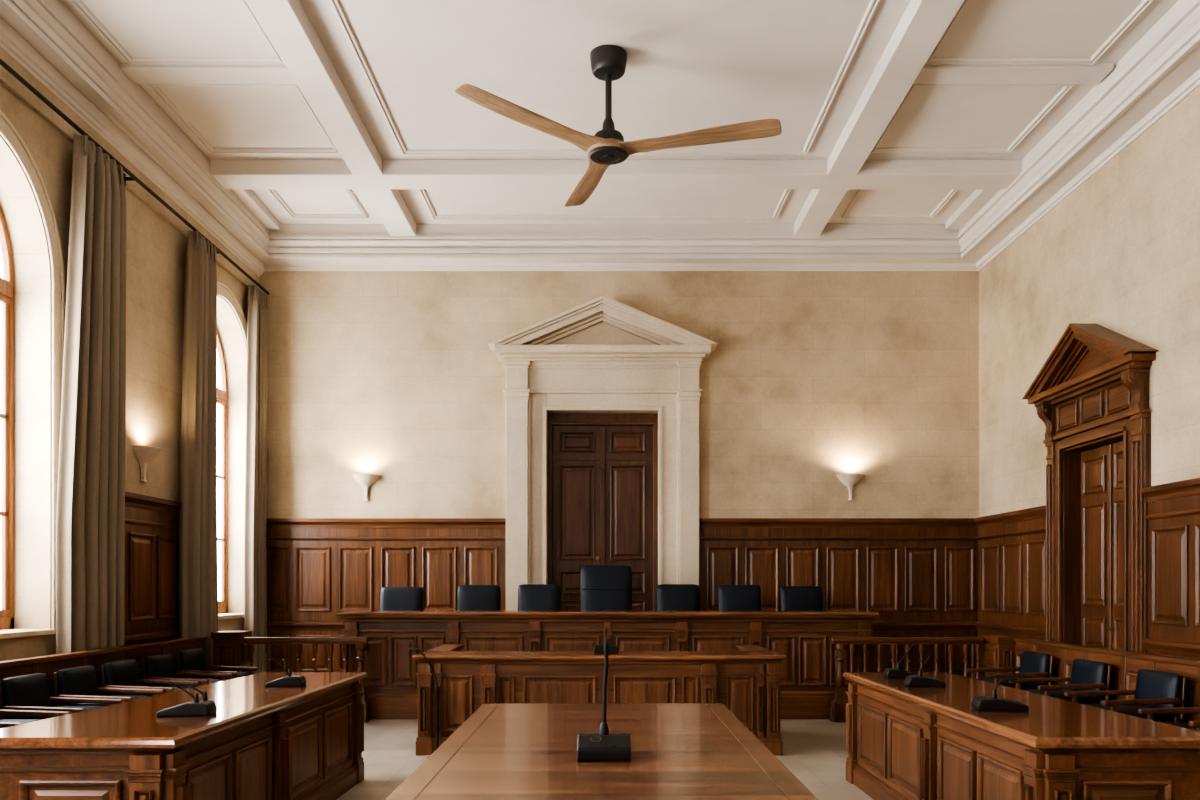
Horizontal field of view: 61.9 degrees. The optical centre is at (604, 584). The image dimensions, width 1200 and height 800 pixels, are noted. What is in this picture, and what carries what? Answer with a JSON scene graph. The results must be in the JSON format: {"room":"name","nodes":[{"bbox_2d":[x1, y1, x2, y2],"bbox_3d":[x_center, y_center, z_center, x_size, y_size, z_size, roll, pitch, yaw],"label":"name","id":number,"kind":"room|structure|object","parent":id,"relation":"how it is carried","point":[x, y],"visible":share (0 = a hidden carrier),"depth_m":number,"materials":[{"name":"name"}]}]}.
{"room":"courtroom","nodes":[
{"label":"courtroom","id":0,"kind":"room"},
{"bbox_2d":[0,82,247,660],"bbox_3d":[-4.695,-1.650,4.500,0.370,6.200,18.000,0,0,0],"label":"wall","id":1,"kind":"structure","parent":0,"point":[155,249],"depth_m":8.40,"materials":[{"name":"paint"}]},
{"bbox_2d":[0,110,64,638],"bbox_3d":[-4.657,-1.569,7.210,0.395,3.942,2.160,0,0,0],"label":"window","id":2,"kind":"structure","parent":1,"relation":"in","point":[8,131],"depth_m":8.07,"materials":[{"name":"brown wood"}]},
{"bbox_2d":[0,47,259,288],"bbox_3d":[-4.497,-3.880,4.495,0.035,0.260,16.970,0,0,0],"label":"trim","id":3,"kind":"structure","parent":1,"relation":"attached to","point":[8,80],"depth_m":8.99,"materials":[{"name":"paint"}]},
{"bbox_2d":[0,17,264,276],"bbox_3d":[-4.465,-4.070,4.495,0.100,0.160,16.970,0,0,0],"label":"trim","id":4,"kind":"structure","parent":1,"relation":"attached to","point":[16,46],"depth_m":9.02,"materials":[{"name":"beige paint"}]},
{"bbox_2d":[0,58,269,294],"bbox_3d":[-4.412,-3.775,6.975,0.139,0.110,11.950,0,0,0],"label":"rail","id":5,"kind":"object","parent":1,"relation":"attached to","point":[7,67],"visible":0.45,"depth_m":9.03,"materials":[{"name":"metal"}]},
{"bbox_2d":[56,133,125,653],"bbox_3d":[-4.369,-1.153,8.504,0.208,5.166,1.011,0,0,0],"label":"curtain","id":6,"kind":"object","parent":5,"relation":"hanging from","point":[90,516],"visible":0.8,"depth_m":8.38,"materials":[{"name":"beige fabric"}]},
{"bbox_2d":[179,230,217,670],"bbox_3d":[-4.367,-1.154,10.731,0.203,5.168,0.745,0,0,0],"label":"curtain","id":7,"kind":"object","parent":5,"relation":"hanging from","point":[198,566],"visible":0.88,"depth_m":10.54,"materials":[{"name":"beige fabric"}]},
{"bbox_2d":[244,284,267,673],"bbox_3d":[-4.397,-1.153,12.611,0.130,5.166,0.666,0,0,0],"label":"curtain","id":8,"kind":"object","parent":5,"relation":"hanging from","point":[255,505],"visible":0.88,"depth_m":12.53,"materials":[{"name":"beige fabric"}]},
{"bbox_2d":[133,445,161,482],"bbox_3d":[-4.420,-1.165,9.720,0.191,0.339,0.364,0,0,0],"label":"wall sconce","id":9,"kind":"object","parent":1,"relation":"attached to","point":[144,454],"visible":1,"depth_m":9.66,"materials":[{"name":"beige ceramic"}]},
{"bbox_2d":[125,491,181,645],"bbox_3d":[-4.465,0.295,9.500,0.110,2.310,2.400,0,0,0],"label":"wood panelling","id":10,"kind":"object","parent":1,"relation":"attached to","point":[151,523],"visible":0.3,"depth_m":9.84,"materials":[{"name":"brown wood"}]},
{"bbox_2d":[217,281,246,619],"bbox_3d":[-4.657,-1.569,11.810,0.395,3.942,2.160,0,0,0],"label":"window","id":11,"kind":"structure","parent":1,"relation":"in","point":[223,290],"depth_m":12.62,"materials":[{"name":"brown wood"}]},
{"bbox_2d":[336,719,873,799],"bbox_3d":[0.175,1.550,4.500,10.370,0.200,18.000,0,0,0],"label":"floor","id":12,"kind":"structure","parent":0,"point":[814,750],"depth_m":8.40,"materials":[{"name":"stone"}]},
{"bbox_2d":[0,709,70,728],"bbox_3d":[-3.802,1.041,6.280,0.604,0.818,0.580,0,0,0],"label":"armchair","id":13,"kind":"object","parent":12,"relation":"on","point":[4,723],"visible":0.19,"depth_m":6.52,"materials":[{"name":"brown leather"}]},
{"bbox_2d":[0,673,123,718],"bbox_3d":[-3.802,1.041,7.000,0.604,0.818,0.580,0,0,0],"label":"armchair","id":14,"kind":"object","parent":12,"relation":"on","point":[30,691],"visible":0.46,"depth_m":6.93,"materials":[{"name":"black leather"}]},
{"bbox_2d":[0,636,206,706],"bbox_3d":[-4.191,0.993,6.325,0.111,0.915,8.270,0,0,0],"label":"screen","id":15,"kind":"object","parent":12,"relation":"on","point":[48,664],"visible":0.3,"depth_m":8.22,"materials":[{"name":"brown wood"}]},
{"bbox_2d":[54,665,164,705],"bbox_3d":[-3.802,1.041,7.680,0.604,0.818,0.580,0,0,0],"label":"armchair","id":16,"kind":"object","parent":12,"relation":"on","point":[80,682],"visible":0.45,"depth_m":7.61,"materials":[{"name":"black leather"}]},
{"bbox_2d":[101,659,200,695],"bbox_3d":[-3.802,1.041,8.380,0.604,0.818,0.580,0,0,0],"label":"armchair","id":17,"kind":"object","parent":12,"relation":"on","point":[120,673],"visible":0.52,"depth_m":8.29,"materials":[{"name":"black leather"}]},
{"bbox_2d":[0,672,366,799],"bbox_3d":[-2.275,1.050,5.865,0.996,0.800,3.234,0,0,0],"label":"desk","id":18,"kind":"object","parent":12,"relation":"on","point":[305,742],"visible":1,"depth_m":4.94,"materials":[{"name":"brown wood"}]},
{"bbox_2d":[156,681,216,716],"bbox_3d":[-2.098,0.562,5.020,0.254,0.175,0.160,0,0,-7],"label":"desk microphone","id":19,"kind":"object","parent":18,"relation":"on","point":[197,707],"visible":1,"depth_m":4.95,"materials":[{"name":"black plastic"}]},
{"bbox_2d":[265,655,306,686],"bbox_3d":[-2.058,0.549,6.450,0.234,0.200,0.150,0,0,-6],"label":"desk microphone","id":20,"kind":"object","parent":18,"relation":"on","point":[290,680],"visible":1,"depth_m":6.38,"materials":[{"name":"black plastic"}]},
{"bbox_2d":[142,653,231,687],"bbox_3d":[-3.802,1.041,9.100,0.604,0.818,0.580,0,0,0],"label":"armchair","id":21,"kind":"object","parent":12,"relation":"on","point":[159,666],"visible":0.49,"depth_m":9.02,"materials":[{"name":"black leather"}]},
{"bbox_2d":[177,648,257,679],"bbox_3d":[-3.802,1.041,9.820,0.604,0.818,0.580,0,0,0],"label":"armchair","id":22,"kind":"object","parent":12,"relation":"on","point":[191,660],"visible":0.41,"depth_m":9.72,"materials":[{"name":"black leather"}]},
{"bbox_2d":[211,631,251,672],"bbox_3d":[-4.020,0.975,10.770,0.340,0.950,0.360,0,0,0],"label":"pedestal","id":23,"kind":"object","parent":12,"relation":"on","point":[229,648],"visible":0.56,"depth_m":10.62,"materials":[{"name":"brown wood"}]},
{"bbox_2d":[244,637,369,721],"bbox_3d":[-3.175,1.002,10.635,1.310,0.895,0.160,0,0,0],"label":"balustrade","id":24,"kind":"object","parent":12,"relation":"on","point":[360,643],"visible":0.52,"depth_m":10.61,"materials":[{"name":"brown wood"}]},
{"bbox_2d":[409,647,438,757],"bbox_3d":[-1.478,0.986,8.360,0.325,0.928,0.170,0,0,0],"label":"microphone stand","id":25,"kind":"object","parent":12,"relation":"on","point":[411,648],"visible":0.9,"depth_m":8.35,"materials":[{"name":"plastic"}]},
{"bbox_2d":[412,644,785,755],"bbox_3d":[-0.050,1.024,9.238,3.182,0.853,1.615,0,0,0],"label":"desk","id":26,"kind":"object","parent":12,"relation":"on","point":[747,681],"visible":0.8,"depth_m":8.50,"materials":[{"name":"brown wood"}]},
{"bbox_2d":[594,628,617,653],"bbox_3d":[0.010,0.487,8.782,0.210,0.220,0.164,0,0,0],"label":"desk microphone","id":27,"kind":"object","parent":26,"relation":"on","point":[598,649],"visible":0.81,"depth_m":8.71,"materials":[{"name":"black plastic"}]},
{"bbox_2d":[385,703,818,799],"bbox_3d":[-0.010,1.050,3.700,1.336,0.800,3.606,0,0,0],"label":"table","id":28,"kind":"object","parent":12,"relation":"on","point":[502,751],"visible":0.95,"depth_m":3.70,"materials":[{"name":"wood"}]},
{"bbox_2d":[577,641,630,760],"bbox_3d":[-0.004,0.432,3.782,0.200,0.435,0.204,0,0,0],"label":"desk microphone","id":29,"kind":"object","parent":28,"relation":"on","point":[603,745],"visible":1,"depth_m":3.72,"materials":[{"name":"black plastic"}]},
{"bbox_2d":[336,610,878,718],"bbox_3d":[0.030,0.871,11.130,5.840,1.158,0.760,0,0,0],"label":"bench","id":30,"kind":"object","parent":12,"relation":"on","point":[809,667],"visible":0.51,"depth_m":10.83,"materials":[{"name":"brown wood"}]},
{"bbox_2d":[830,637,983,721],"bbox_3d":[3.210,1.002,10.635,1.620,0.895,0.160,0,0,0],"label":"balustrade","id":31,"kind":"object","parent":12,"relation":"on","point":[838,704],"visible":0.53,"depth_m":10.61,"materials":[{"name":"brown wood"}]},
{"bbox_2d":[980,635,1016,677],"bbox_3d":[4.140,0.993,10.530,0.220,0.915,0.520,0,0,0],"label":"pedestal","id":32,"kind":"object","parent":12,"relation":"on","point":[998,651],"visible":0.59,"depth_m":10.34,"materials":[{"name":"brown wood"}]},
{"bbox_2d":[965,651,1052,689],"bbox_3d":[3.802,1.041,9.420,0.604,0.818,0.620,0,0,0],"label":"armchair","id":33,"kind":"object","parent":12,"relation":"on","point":[1033,664],"visible":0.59,"depth_m":9.23,"materials":[{"name":"black leather"}]},
{"bbox_2d":[843,672,1199,799],"bbox_3d":[2.219,1.050,5.865,0.884,0.800,3.234,0,0,0],"label":"desk","id":34,"kind":"object","parent":12,"relation":"on","point":[904,742],"visible":0.99,"depth_m":4.97,"materials":[{"name":"brown wood"}]},
{"bbox_2d":[883,643,914,677],"bbox_3d":[2.069,0.529,7.019,0.206,0.241,0.150,0,0,6],"label":"desk microphone","id":35,"kind":"object","parent":34,"relation":"on","point":[897,672],"visible":0.94,"depth_m":6.95,"materials":[{"name":"black plastic"}]},
{"bbox_2d":[904,655,945,686],"bbox_3d":[2.058,0.551,6.440,0.234,0.197,0.150,0,0,6],"label":"desk microphone","id":36,"kind":"object","parent":34,"relation":"on","point":[911,681],"visible":1,"depth_m":6.37,"materials":[{"name":"black plastic"}]},
{"bbox_2d":[971,678,1028,711],"bbox_3d":[2.058,0.565,5.220,0.254,0.169,0.170,0,0,9],"label":"desk microphone","id":37,"kind":"object","parent":34,"relation":"on","point":[981,703],"visible":1,"depth_m":5.15,"materials":[{"name":"black plastic"}]},
{"bbox_2d":[1009,659,1110,703],"bbox_3d":[3.802,1.041,8.370,0.604,0.818,0.620,0,0,0],"label":"armchair","id":38,"kind":"object","parent":12,"relation":"on","point":[1086,675],"visible":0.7,"depth_m":8.20,"materials":[{"name":"black leather"}]},
{"bbox_2d":[1014,638,1199,722],"bbox_3d":[4.191,0.993,6.185,0.111,0.915,7.990,0,0,0],"label":"screen","id":39,"kind":"object","parent":12,"relation":"on","point":[1125,665],"visible":0.34,"depth_m":8.10,"materials":[{"name":"brown wood"}]},
{"bbox_2d":[1064,669,1185,722],"bbox_3d":[3.802,1.041,7.320,0.604,0.818,0.620,0,0,0],"label":"armchair","id":40,"kind":"object","parent":12,"relation":"on","point":[1154,689],"visible":0.59,"depth_m":7.17,"materials":[{"name":"black leather"}]},
{"bbox_2d":[1138,707,1199,730],"bbox_3d":[3.802,1.041,6.270,0.604,0.818,0.620,0,0,0],"label":"armchair","id":41,"kind":"object","parent":12,"relation":"on","point":[1194,724],"visible":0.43,"depth_m":6.54,"materials":[{"name":"brown wood"}]},
{"bbox_3d":[0.030,1.300,11.960,5.500,0.300,1.920,0,0,0],"label":"dais","id":42,"kind":"object","parent":12,"relation":"on","visible":0},
{"bbox_2d":[380,587,423,609],"bbox_3d":[-2.440,0.585,11.720,0.636,1.130,0.608,0,0,2],"label":"chair","id":43,"kind":"object","parent":42,"relation":"on","point":[391,598],"visible":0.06,"depth_m":11.91,"materials":[{"name":"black leather"}]},
{"bbox_2d":[457,585,500,609],"bbox_3d":[-1.500,0.574,11.720,0.636,1.153,0.608,0,0,-2],"label":"chair","id":44,"kind":"object","parent":42,"relation":"on","point":[469,597],"visible":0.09,"depth_m":11.91,"materials":[{"name":"black leather"}]},
{"bbox_2d":[518,584,560,609],"bbox_3d":[-0.790,0.571,11.720,0.636,1.158,0.608,0,0,1],"label":"chair","id":45,"kind":"object","parent":42,"relation":"on","point":[530,596],"visible":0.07,"depth_m":11.91,"materials":[{"name":"black leather"}]},
{"bbox_2d":[580,565,631,609],"bbox_3d":[0.015,0.458,11.732,0.740,1.385,0.631,0,0,0],"label":"chair","id":46,"kind":"object","parent":42,"relation":"on","point":[602,587],"visible":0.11,"depth_m":11.92,"materials":[{"name":"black leather"}]},
{"bbox_2d":[656,584,698,609],"bbox_3d":[0.875,0.571,11.720,0.636,1.158,0.608,0,0,-1],"label":"chair","id":47,"kind":"object","parent":42,"relation":"on","point":[668,596],"visible":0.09,"depth_m":11.91,"materials":[{"name":"black leather"}]},
{"bbox_2d":[718,585,760,609],"bbox_3d":[1.600,0.574,11.720,0.636,1.153,0.608,0,0,2],"label":"chair","id":48,"kind":"object","parent":42,"relation":"on","point":[730,597],"visible":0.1,"depth_m":11.91,"materials":[{"name":"black leather"}]},
{"bbox_2d":[780,586,822,609],"bbox_3d":[2.360,0.582,11.720,0.636,1.136,0.608,0,0,-3],"label":"chair","id":49,"kind":"object","parent":42,"relation":"on","point":[791,597],"visible":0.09,"depth_m":11.91,"materials":[{"name":"black leather"}]},
{"bbox_2d":[260,271,978,609],"bbox_3d":[0.175,-1.650,13.250,9.370,6.200,0.500,0,0,0],"label":"wall","id":50,"kind":"structure","parent":0,"point":[810,378],"depth_m":13.00,"materials":[{"name":"paint"}]},
{"bbox_2d":[352,474,379,500],"bbox_3d":[-3.100,-1.260,12.911,0.364,0.339,0.191,0,0,0],"label":"wall sconce","id":51,"kind":"object","parent":50,"relation":"attached to","point":[366,480],"visible":1,"depth_m":12.91,"materials":[{"name":"white ceramic"}]},
{"bbox_2d":[266,518,505,671],"bbox_3d":[-2.895,0.295,12.955,3.210,2.310,0.110,0,0,0],"label":"wood panelling","id":52,"kind":"object","parent":50,"relation":"attached to","point":[318,569],"visible":0.49,"depth_m":12.96,"materials":[{"name":"brown wood"}]},
{"bbox_2d":[487,295,717,609],"bbox_3d":[-0.030,-1.094,12.925,2.894,5.089,0.730,0,0,0],"label":"door","id":53,"kind":"structure","parent":50,"relation":"in","point":[623,488],"depth_m":12.91,"materials":[{"name":"stone"}]},
{"bbox_2d":[700,518,977,677],"bbox_3d":[3.040,0.295,12.955,3.620,2.310,0.110,0,0,0],"label":"wood panelling","id":54,"kind":"object","parent":50,"relation":"attached to","point":[920,575],"visible":0.49,"depth_m":12.96,"materials":[{"name":"brown wood"}]},
{"bbox_2d":[836,474,863,500],"bbox_3d":[3.185,-1.260,12.911,0.364,0.339,0.191,0,0,0],"label":"wall sconce","id":55,"kind":"object","parent":50,"relation":"attached to","point":[850,480],"visible":1,"depth_m":12.90,"materials":[{"name":"beige ceramic"}]},
{"bbox_2d":[61,0,1178,235],"bbox_3d":[0.175,-4.595,4.500,9.570,0.411,17.200,0,0,0],"label":"ceiling","id":56,"kind":"structure","parent":0,"point":[307,111],"depth_m":9.27,"materials":[{"name":"beige paint"}]},
{"bbox_2d":[455,44,781,206],"bbox_3d":[0.146,-4.103,8.801,2.602,0.894,2.411,0,0,0],"label":"ceiling fan","id":57,"kind":"object","parent":56,"relation":"hanging from","point":[607,147],"visible":1,"depth_m":8.40,"materials":[{"name":"brown wood"}]},
{"bbox_2d":[979,86,1199,516],"bbox_3d":[5.110,-1.650,4.500,0.500,6.200,17.000,0,0,0],"label":"wall","id":58,"kind":"structure","parent":0,"point":[1120,254],"depth_m":9.60,"materials":[{"name":"paint"}]},
{"bbox_2d":[0,0,1199,270],"bbox_3d":[0.175,-4.320,4.500,9.370,0.480,17.000,0,0,0],"label":"crown molding","id":59,"kind":"structure","parent":58,"relation":"attached to","point":[1162,68],"depth_m":12.58,"materials":[{"name":"beige paint"}]},
{"bbox_2d":[974,506,1045,677],"bbox_3d":[4.815,0.295,11.890,0.110,2.310,2.140,0,0,0],"label":"wood panelling","id":60,"kind":"object","parent":58,"relation":"attached to","point":[1011,545],"visible":0.55,"depth_m":11.82,"materials":[{"name":"brown wood"}]},
{"bbox_2d":[1022,323,1158,652],"bbox_3d":[4.875,-0.569,9.900,0.550,4.039,2.275,0,0,0],"label":"door","id":61,"kind":"structure","parent":58,"relation":"in","point":[1090,395],"depth_m":9.94,"materials":[{"name":"brown wood"}]},
{"bbox_2d":[1140,478,1199,659],"bbox_3d":[4.815,0.295,2.450,0.110,2.310,12.880,0,0,0],"label":"wood panelling","id":62,"kind":"object","parent":58,"relation":"attached to","point":[1173,517],"visible":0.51,"depth_m":8.46,"materials":[{"name":"brown wood"}]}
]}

